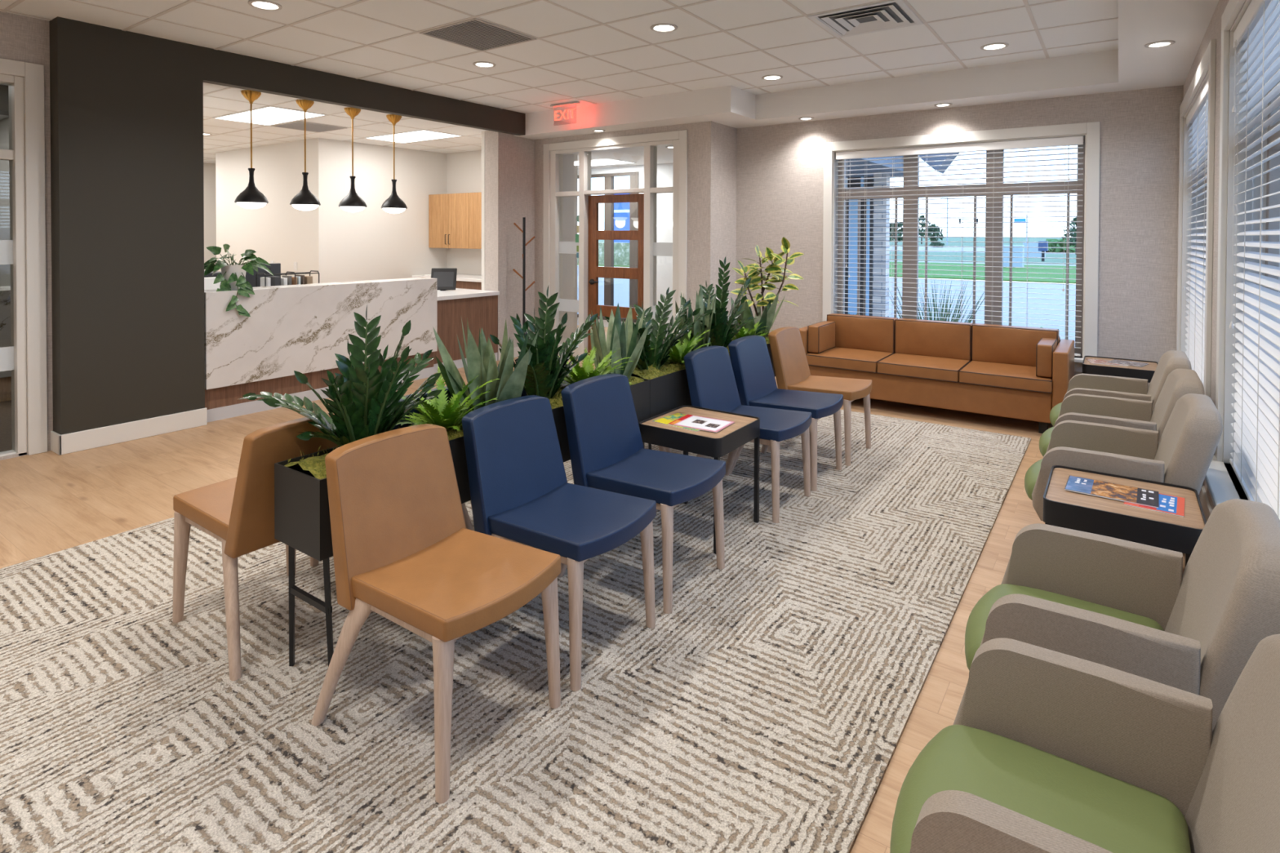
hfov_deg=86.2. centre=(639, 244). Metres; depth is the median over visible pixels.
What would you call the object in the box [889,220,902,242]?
tree
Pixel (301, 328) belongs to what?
reception desk
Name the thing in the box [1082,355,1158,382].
side table
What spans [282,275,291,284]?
folder
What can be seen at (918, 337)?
cushion
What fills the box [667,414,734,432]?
magazine
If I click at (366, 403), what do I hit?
plant
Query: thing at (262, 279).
folder
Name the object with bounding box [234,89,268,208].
pendant lamp
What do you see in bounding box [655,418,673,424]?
print
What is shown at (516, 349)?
baseboard
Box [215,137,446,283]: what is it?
wall
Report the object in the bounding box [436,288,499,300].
countertop
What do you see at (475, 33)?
ceiling vent
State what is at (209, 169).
wall
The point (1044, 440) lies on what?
seat cushion
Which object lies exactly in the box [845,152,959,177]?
porch roof
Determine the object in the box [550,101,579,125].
exit sign
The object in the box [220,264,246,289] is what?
pot
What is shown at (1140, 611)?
seat cushion
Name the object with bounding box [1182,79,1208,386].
window blind
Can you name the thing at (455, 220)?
upper cabinet
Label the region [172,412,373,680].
chair
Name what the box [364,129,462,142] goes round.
ceiling light panel
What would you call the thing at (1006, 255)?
utility box
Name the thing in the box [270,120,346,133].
ceiling vent
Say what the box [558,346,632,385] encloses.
fern
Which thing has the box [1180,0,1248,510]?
wall
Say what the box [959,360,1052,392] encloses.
seat cushion
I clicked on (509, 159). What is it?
wall
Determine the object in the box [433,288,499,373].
reception desk
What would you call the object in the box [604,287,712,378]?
plant
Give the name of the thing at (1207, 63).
window
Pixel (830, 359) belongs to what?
seat cushion
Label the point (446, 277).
display
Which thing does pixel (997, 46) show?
recessed light
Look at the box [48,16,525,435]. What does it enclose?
wall
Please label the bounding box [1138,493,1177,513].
print
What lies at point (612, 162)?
ceiling light panel
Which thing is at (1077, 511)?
side table
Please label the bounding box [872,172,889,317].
stone pillar
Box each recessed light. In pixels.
[247,0,282,10]
[472,61,495,67]
[592,129,605,132]
[650,22,677,32]
[761,75,782,79]
[798,116,813,119]
[933,102,952,106]
[980,42,1008,50]
[1144,40,1175,48]
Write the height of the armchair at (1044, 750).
0.817 m
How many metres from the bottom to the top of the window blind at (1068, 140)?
1.879 m
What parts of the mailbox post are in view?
post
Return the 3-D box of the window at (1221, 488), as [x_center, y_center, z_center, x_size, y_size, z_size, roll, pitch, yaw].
[1.764,0.041,1.719,0.285,2.182,3.564,1,1,35]
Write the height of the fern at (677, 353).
0.256 m
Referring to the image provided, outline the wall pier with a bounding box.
[716,123,737,317]
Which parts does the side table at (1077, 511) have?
leg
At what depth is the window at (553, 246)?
8.04 m
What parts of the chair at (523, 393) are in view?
backrest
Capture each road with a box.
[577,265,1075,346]
[889,246,1066,253]
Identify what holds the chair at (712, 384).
on the area rug
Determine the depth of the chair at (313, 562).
2.96 m
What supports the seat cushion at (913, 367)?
on the sofa
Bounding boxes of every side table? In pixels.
[639,404,759,554]
[1043,465,1206,566]
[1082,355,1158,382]
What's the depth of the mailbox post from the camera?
44.76 m
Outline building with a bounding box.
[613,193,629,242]
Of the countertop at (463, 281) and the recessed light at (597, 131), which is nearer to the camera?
the recessed light at (597, 131)
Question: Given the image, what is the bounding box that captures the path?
[888,260,1075,266]
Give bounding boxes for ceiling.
[0,0,1118,119]
[203,82,486,163]
[514,0,1218,139]
[574,145,673,169]
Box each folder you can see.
[260,277,271,286]
[267,275,280,285]
[280,277,287,285]
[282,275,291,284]
[291,275,300,284]
[291,276,296,284]
[295,275,304,284]
[304,275,312,284]
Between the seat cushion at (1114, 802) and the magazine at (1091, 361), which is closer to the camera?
the seat cushion at (1114, 802)
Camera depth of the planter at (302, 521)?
2.28 m
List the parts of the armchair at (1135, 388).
armrest, armrest, backrest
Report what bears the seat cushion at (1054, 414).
on the armchair at (1135, 388)
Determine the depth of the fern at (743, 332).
4.77 m
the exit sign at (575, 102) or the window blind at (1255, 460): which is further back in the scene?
the exit sign at (575, 102)
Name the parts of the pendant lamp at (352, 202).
rod, glass globe, lamp shade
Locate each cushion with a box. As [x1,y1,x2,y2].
[805,346,893,372]
[826,313,897,352]
[877,353,969,382]
[889,724,1191,852]
[895,318,973,359]
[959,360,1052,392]
[964,583,1164,671]
[972,323,1058,366]
[1024,458,1042,500]
[1039,426,1053,456]
[1049,402,1062,426]
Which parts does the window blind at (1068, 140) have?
pull cord, pull cord, pull cord, pull cord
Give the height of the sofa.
0.738 m
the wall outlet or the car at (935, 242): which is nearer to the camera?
the wall outlet
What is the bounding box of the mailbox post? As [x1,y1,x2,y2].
[1038,240,1048,261]
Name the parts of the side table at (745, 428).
leg, leg, leg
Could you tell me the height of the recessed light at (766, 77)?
0.008 m
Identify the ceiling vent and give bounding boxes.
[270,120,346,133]
[419,17,536,51]
[807,0,923,38]
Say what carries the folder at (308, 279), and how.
in the file organizer
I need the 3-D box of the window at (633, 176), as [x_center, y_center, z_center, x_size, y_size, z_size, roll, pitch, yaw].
[-0.246,0.033,10.946,2.230,2.380,0.080,1,1,35]
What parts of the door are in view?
handle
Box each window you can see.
[542,129,687,357]
[577,171,638,322]
[822,121,1100,372]
[1176,39,1216,397]
[1204,0,1279,506]
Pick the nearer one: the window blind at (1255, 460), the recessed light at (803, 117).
the window blind at (1255, 460)
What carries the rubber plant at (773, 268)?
in the planter at (668, 384)
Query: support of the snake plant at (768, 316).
in the planter at (668, 384)
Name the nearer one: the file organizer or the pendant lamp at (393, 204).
the file organizer
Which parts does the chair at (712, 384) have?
leg, backrest, leg, rail, seat, leg, leg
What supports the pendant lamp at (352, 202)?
hanging from the ceiling at (233, 93)
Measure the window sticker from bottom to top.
0.100 m
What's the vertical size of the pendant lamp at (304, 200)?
1.029 m
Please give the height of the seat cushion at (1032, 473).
0.121 m
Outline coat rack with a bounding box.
[512,217,535,360]
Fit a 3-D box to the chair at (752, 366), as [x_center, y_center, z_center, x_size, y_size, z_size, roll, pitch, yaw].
[0.928,1.019,4.326,0.633,0.822,0.542,1,1,35]
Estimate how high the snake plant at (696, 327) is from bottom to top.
0.513 m
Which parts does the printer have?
lid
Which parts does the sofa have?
armrest, armrest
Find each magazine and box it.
[652,413,699,431]
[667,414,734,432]
[1064,475,1159,507]
[1086,359,1128,365]
[1106,359,1148,366]
[1124,493,1184,516]
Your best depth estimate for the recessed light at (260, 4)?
4.34 m
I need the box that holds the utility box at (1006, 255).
[1003,244,1024,266]
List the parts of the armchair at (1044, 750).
armrest, armrest, backrest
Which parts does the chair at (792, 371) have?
backrest, seat, leg, leg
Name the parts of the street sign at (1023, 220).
sign plate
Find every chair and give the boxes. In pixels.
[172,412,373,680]
[310,386,473,566]
[311,423,560,804]
[456,395,656,691]
[470,371,526,511]
[557,373,725,613]
[683,345,811,523]
[728,335,843,491]
[766,326,871,466]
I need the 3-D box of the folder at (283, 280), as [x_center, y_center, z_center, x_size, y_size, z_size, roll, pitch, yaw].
[-3.307,0.468,6.319,0.130,0.330,0.034,1,1,35]
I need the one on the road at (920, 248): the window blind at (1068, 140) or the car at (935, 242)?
the car at (935, 242)
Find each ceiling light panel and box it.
[212,106,326,125]
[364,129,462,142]
[577,160,635,166]
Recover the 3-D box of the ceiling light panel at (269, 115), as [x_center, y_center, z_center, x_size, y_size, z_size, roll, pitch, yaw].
[-3.932,-1.362,7.248,1.210,0.007,0.590,1,1,35]
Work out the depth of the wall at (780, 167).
5.77 m
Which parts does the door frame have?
glass, frame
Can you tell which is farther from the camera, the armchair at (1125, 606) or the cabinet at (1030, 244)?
the cabinet at (1030, 244)
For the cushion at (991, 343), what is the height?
0.316 m
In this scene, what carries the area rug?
on the floor
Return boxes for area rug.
[0,409,1031,852]
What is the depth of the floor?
3.88 m
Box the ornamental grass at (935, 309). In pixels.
[886,275,984,323]
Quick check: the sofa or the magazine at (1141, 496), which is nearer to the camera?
the magazine at (1141, 496)
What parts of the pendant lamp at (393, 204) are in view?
rod, lamp shade, glass globe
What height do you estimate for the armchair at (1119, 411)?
0.817 m
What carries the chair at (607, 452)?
on the area rug
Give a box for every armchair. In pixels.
[889,634,1279,852]
[964,498,1279,731]
[1024,393,1222,520]
[1039,368,1204,456]
[1049,350,1191,426]
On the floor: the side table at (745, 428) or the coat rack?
the coat rack
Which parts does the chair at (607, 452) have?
leg, backrest, seat, rail, leg, leg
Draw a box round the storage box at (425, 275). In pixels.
[424,274,431,278]
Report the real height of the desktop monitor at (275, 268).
0.460 m
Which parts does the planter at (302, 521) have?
leg, leg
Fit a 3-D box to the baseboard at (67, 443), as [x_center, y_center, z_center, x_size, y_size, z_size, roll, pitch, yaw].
[-3.734,1.348,5.044,0.185,0.135,0.915,1,1,35]
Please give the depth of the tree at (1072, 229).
63.22 m
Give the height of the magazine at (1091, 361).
0.003 m
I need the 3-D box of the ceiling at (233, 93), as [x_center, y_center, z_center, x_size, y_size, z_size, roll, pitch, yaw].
[-5.189,-1.425,9.436,7.438,0.054,4.680,1,1,35]
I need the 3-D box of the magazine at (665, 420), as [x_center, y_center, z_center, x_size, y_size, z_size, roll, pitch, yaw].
[0.237,0.903,3.491,0.280,0.003,0.210,1,1,41]
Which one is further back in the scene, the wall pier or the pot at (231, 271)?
the wall pier
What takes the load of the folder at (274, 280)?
in the file organizer
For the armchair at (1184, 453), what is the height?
0.817 m
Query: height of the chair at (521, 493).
0.822 m
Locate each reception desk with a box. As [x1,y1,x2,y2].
[204,277,437,422]
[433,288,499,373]
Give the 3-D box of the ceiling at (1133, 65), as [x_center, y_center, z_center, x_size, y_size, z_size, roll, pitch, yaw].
[-1.017,-1.405,3.384,6.580,0.307,9.600,1,1,35]
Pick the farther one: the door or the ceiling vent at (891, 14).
the door
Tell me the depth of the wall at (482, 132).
8.28 m
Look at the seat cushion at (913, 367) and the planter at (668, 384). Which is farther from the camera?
the seat cushion at (913, 367)
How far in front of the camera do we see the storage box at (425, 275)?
8.51 m
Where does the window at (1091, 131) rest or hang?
in the wall at (780, 167)
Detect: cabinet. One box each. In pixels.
[428,191,481,248]
[1022,242,1045,257]
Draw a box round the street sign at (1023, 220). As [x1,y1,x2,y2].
[1013,214,1027,241]
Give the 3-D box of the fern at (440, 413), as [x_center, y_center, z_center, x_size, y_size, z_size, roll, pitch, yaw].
[-0.784,0.627,2.733,0.434,0.258,0.533,0,1,-1]
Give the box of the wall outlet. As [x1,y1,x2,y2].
[293,262,297,271]
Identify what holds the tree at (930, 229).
on the field
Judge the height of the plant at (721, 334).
0.682 m
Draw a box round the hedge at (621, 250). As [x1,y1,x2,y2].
[577,242,629,265]
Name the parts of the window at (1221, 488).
sill, casing, frame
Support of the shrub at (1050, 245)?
on the road at (920, 248)
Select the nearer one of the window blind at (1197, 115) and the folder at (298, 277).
the window blind at (1197, 115)
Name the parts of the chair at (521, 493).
leg, backrest, rail, seat, leg, leg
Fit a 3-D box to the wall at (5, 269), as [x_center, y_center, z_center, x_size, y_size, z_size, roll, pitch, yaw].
[-6.604,-0.182,7.744,7.090,3.100,0.100,1,1,35]
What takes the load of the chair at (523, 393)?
on the area rug
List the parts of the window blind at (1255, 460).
pull cord, pull cord, rail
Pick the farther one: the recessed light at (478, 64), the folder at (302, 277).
the folder at (302, 277)
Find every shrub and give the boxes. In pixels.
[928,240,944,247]
[1045,238,1075,253]
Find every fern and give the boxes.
[395,364,500,431]
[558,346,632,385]
[651,328,710,367]
[731,319,773,340]
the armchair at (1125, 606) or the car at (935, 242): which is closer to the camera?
the armchair at (1125, 606)
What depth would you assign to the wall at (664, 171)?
10.50 m
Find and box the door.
[587,193,644,355]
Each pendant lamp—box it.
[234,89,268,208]
[289,99,320,210]
[338,106,367,212]
[381,114,407,213]
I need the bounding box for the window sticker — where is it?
[575,234,578,242]
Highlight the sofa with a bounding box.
[799,313,1074,433]
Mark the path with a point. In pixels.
(889, 260)
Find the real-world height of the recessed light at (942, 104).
0.008 m
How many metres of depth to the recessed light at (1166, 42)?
4.24 m
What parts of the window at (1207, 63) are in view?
frame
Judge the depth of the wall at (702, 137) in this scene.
7.29 m
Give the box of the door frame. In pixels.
[0,57,47,456]
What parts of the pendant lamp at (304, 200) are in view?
glass globe, rod, lamp shade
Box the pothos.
[204,244,273,316]
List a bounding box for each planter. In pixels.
[274,375,649,693]
[631,336,775,449]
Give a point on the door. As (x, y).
(595, 271)
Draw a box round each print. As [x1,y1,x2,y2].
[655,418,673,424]
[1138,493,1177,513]
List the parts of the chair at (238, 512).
leg, rail, seat, leg, backrest, leg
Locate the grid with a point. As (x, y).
(1026, 6)
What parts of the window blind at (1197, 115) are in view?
pull cord, pull cord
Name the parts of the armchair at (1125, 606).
armrest, armrest, backrest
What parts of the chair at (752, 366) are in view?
leg, backrest, leg, seat, leg, leg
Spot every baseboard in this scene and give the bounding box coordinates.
[50,408,207,455]
[497,346,520,360]
[1199,483,1212,521]
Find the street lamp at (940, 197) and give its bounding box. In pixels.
[940,197,948,244]
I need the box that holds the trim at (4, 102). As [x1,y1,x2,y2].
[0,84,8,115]
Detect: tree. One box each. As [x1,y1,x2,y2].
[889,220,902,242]
[918,214,930,244]
[921,223,944,242]
[1062,217,1076,254]
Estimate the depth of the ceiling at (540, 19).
5.10 m
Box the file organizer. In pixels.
[255,270,319,286]
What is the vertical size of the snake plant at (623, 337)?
0.457 m
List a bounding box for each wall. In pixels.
[0,117,10,286]
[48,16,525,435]
[203,162,216,270]
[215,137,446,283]
[446,150,481,275]
[481,131,484,289]
[484,130,534,360]
[534,120,717,333]
[562,154,577,342]
[577,163,673,333]
[736,84,1183,387]
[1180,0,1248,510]
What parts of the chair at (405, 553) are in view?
leg, backrest, rail, leg, seat, leg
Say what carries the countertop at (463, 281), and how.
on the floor
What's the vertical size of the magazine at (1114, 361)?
0.003 m
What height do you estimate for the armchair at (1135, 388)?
0.817 m
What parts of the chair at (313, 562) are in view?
leg, backrest, leg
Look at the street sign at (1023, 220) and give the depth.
78.78 m
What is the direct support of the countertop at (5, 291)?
on the floor
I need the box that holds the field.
[598,237,1070,246]
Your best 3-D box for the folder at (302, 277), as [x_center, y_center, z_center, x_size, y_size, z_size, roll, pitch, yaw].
[-3.209,0.457,6.458,0.130,0.348,0.019,1,1,35]
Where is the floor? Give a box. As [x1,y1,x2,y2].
[0,324,1185,852]
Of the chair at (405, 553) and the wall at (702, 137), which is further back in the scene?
the wall at (702, 137)
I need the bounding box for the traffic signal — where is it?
[957,218,977,223]
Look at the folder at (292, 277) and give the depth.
6.36 m
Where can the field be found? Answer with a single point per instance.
(949, 239)
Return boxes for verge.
[888,251,1075,264]
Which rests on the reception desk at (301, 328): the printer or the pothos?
the pothos
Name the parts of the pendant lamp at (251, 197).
rod, lamp shade, glass globe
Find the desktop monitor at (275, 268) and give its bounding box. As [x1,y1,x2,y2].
[244,262,280,287]
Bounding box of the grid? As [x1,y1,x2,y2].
[0,0,1118,109]
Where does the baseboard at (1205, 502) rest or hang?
attached to the wall at (1213, 31)
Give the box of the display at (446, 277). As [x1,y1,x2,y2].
[431,268,457,290]
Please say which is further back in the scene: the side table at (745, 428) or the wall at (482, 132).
the wall at (482, 132)
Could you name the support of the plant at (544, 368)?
in the planter at (302, 521)
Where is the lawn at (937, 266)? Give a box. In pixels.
[577,261,1075,283]
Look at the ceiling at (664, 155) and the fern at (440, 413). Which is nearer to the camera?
the fern at (440, 413)
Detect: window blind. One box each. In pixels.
[835,135,1083,356]
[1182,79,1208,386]
[1229,0,1279,519]
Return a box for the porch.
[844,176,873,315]
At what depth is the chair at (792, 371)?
4.75 m
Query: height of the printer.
0.400 m
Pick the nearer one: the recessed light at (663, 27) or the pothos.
the recessed light at (663, 27)
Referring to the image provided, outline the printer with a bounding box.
[204,270,222,289]
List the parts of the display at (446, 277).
vent panel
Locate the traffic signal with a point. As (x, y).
(957, 219)
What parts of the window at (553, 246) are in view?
glass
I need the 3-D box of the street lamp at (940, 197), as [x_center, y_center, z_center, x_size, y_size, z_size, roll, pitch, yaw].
[57.980,-4.535,130.290,1.300,9.050,0.200,1,1,35]
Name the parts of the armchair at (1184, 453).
armrest, armrest, backrest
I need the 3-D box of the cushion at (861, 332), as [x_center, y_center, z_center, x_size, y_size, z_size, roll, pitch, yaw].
[2.110,0.835,6.513,0.636,0.316,0.184,1,1,35]
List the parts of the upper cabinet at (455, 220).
door, door, door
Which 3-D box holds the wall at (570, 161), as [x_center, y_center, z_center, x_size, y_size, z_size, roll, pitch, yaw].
[-1.619,-0.100,10.167,1.255,2.900,2.836,0,1,-9]
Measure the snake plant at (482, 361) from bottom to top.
0.488 m
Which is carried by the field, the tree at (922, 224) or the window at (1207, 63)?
the tree at (922, 224)
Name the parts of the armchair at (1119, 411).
armrest, armrest, backrest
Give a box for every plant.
[239,306,442,446]
[432,317,538,413]
[489,285,598,399]
[590,302,648,379]
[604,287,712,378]
[675,284,717,351]
[680,257,755,347]
[729,236,804,337]
[730,293,785,337]
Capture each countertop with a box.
[0,285,11,401]
[412,274,481,289]
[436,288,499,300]
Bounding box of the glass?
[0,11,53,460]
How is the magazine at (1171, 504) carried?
on the side table at (1077, 511)

